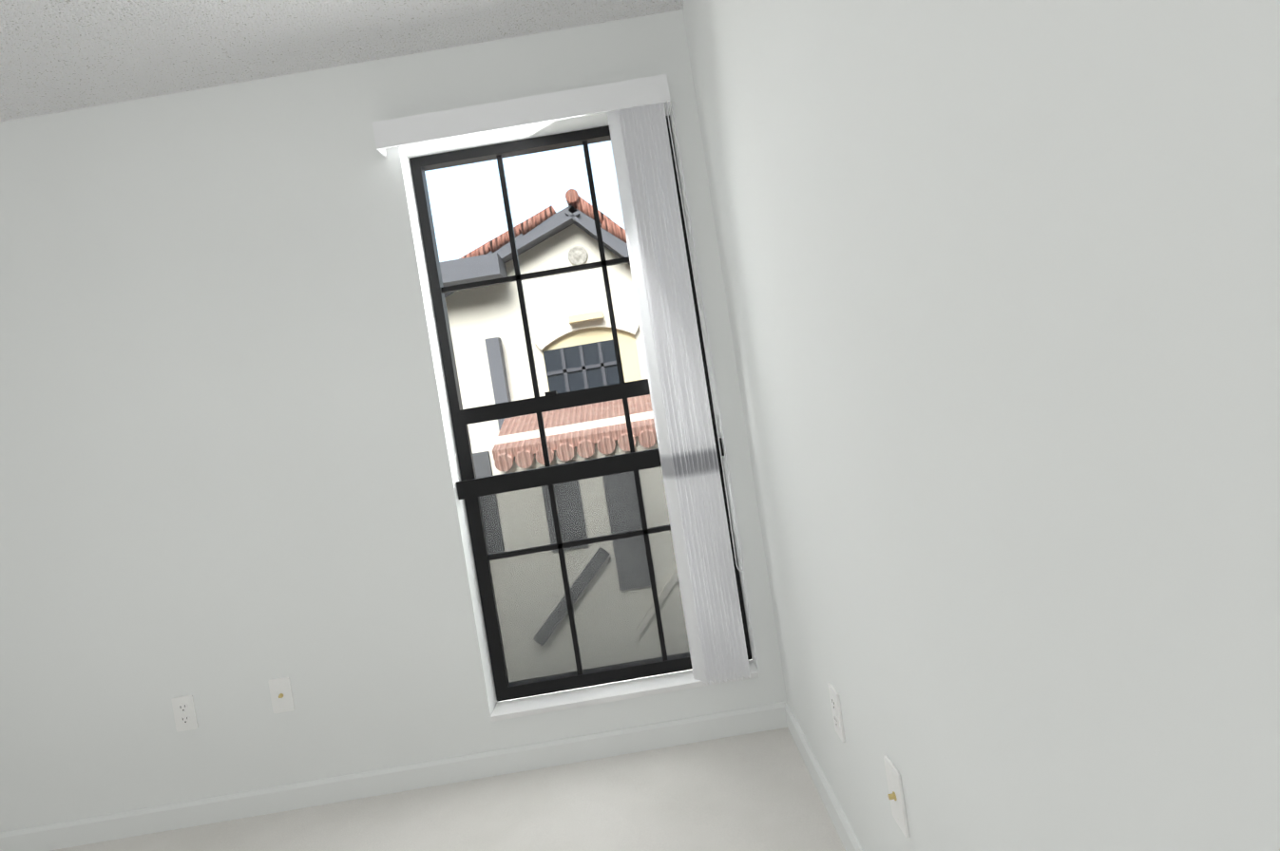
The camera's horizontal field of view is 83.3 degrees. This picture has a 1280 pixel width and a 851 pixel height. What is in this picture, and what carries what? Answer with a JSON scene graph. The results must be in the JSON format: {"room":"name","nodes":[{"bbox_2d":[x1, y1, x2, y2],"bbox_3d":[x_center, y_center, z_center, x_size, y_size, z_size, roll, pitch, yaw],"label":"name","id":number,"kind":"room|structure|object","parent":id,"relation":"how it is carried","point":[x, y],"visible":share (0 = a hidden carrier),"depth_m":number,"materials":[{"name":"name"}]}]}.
{"room":"empty bedroom","nodes":[
{"label":"empty bedroom","id":0,"kind":"room"},
{"bbox_2d":[0,0,684,122],"bbox_3d":[-1.590,-1.093,0.435,3.924,0.204,4.320,-9,1,0],"label":"ceiling","id":1,"kind":"structure","parent":0,"point":[56,56],"depth_m":2.19,"materials":[{"name":"white paint"}]},
{"bbox_2d":[0,9,786,833],"bbox_3d":[-1.410,0.103,2.525,3.924,2.486,0.200,-9,1,0],"label":"wall","id":2,"kind":"structure","parent":0,"point":[230,475],"depth_m":2.43,"materials":[{"name":"paint"}]},
{"bbox_2d":[171,695,198,731],"bbox_3d":[-1.544,0.977,2.441,0.072,0.117,0.008,-9,1,0],"label":"outlet","id":3,"kind":"object","parent":2,"relation":"attached to","point":[184,713],"visible":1,"depth_m":2.44,"materials":[{"name":"white plastic"}]},
{"bbox_2d":[267,677,294,713],"bbox_3d":[-1.216,0.916,2.437,0.072,0.117,0.016,-9,1,0],"label":"outlet plate","id":4,"kind":"object","parent":2,"relation":"attached to","point":[281,696],"visible":1,"depth_m":2.44,"materials":[{"name":"white plastic"}]},
{"bbox_2d":[409,115,752,702],"bbox_3d":[-0.202,-0.050,2.522,0.921,1.948,0.125,-9,1,0],"label":"window","id":5,"kind":"structure","parent":2,"relation":"in","point":[471,489],"depth_m":2.56,"materials":[{"name":"black metal"}]},
{"bbox_2d":[372,74,750,686],"bbox_3d":[-0.229,-0.080,2.384,0.978,1.989,0.087,-9,1,0],"label":"vertical blinds","id":6,"kind":"object","parent":5,"relation":"attached to","point":[667,317],"visible":0.98,"depth_m":2.36,"materials":[{"name":"white plastic"}]},
{"bbox_2d":[490,660,759,722],"bbox_3d":[-0.052,0.919,2.499,0.923,0.032,0.117,-9,1,0],"label":"window sill","id":7,"kind":"structure","parent":2,"relation":"attached to","point":[594,696],"depth_m":2.47,"materials":[{"name":"white paint"}]},
{"bbox_2d":[49,727,845,850],"bbox_3d":[-1.199,1.436,0.498,3.924,0.204,4.320,-9,1,0],"label":"floor","id":8,"kind":"structure","parent":0,"point":[755,792],"depth_m":2.20,"materials":[{"name":"carpet"}]},
{"bbox_2d":[682,0,1279,850],"bbox_3d":[0.443,-0.131,0.370,0.200,2.480,4.120,-9,1,0],"label":"wall","id":9,"kind":"structure","parent":0,"point":[1002,281],"depth_m":0.69,"materials":[{"name":"paint"}]},
{"bbox_2d":[0,701,863,850],"bbox_3d":[-1.216,1.329,0.495,3.524,0.143,3.920,-9,1,0],"label":"baseboard","id":10,"kind":"structure","parent":9,"relation":"attached to","point":[409,777],"depth_m":2.44,"materials":[{"name":"white paint"}]},
{"bbox_2d":[827,683,845,743],"bbox_3d":[0.458,0.670,1.681,0.008,0.117,0.072,-9,1,0],"label":"outlet","id":11,"kind":"object","parent":9,"relation":"attached to","point":[836,713],"visible":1,"depth_m":1.67,"materials":[{"name":"white plastic"}]},
{"bbox_2d":[883,755,909,838],"bbox_3d":[0.454,0.664,1.289,0.016,0.117,0.072,-9,1,0],"label":"outlet","id":12,"kind":"object","parent":9,"relation":"attached to","point":[895,795],"visible":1,"depth_m":1.28,"materials":[{"name":"white plastic"}]},
{"bbox_3d":[0.506,4.450,6.091,34.000,0.640,5.900,-9,1,0],"label":"ground","id":13,"kind":"structure","parent":0,"visible":0},
{"bbox_2d":[439,189,689,681],"bbox_3d":[-0.208,1.169,8.001,14.327,7.727,1.517,-9,1,0],"label":"neighbouring house","id":14,"kind":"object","parent":13,"relation":"on","point":[548,364],"depth_m":8.18,"materials":[{"name":"white paint"}]}
]}

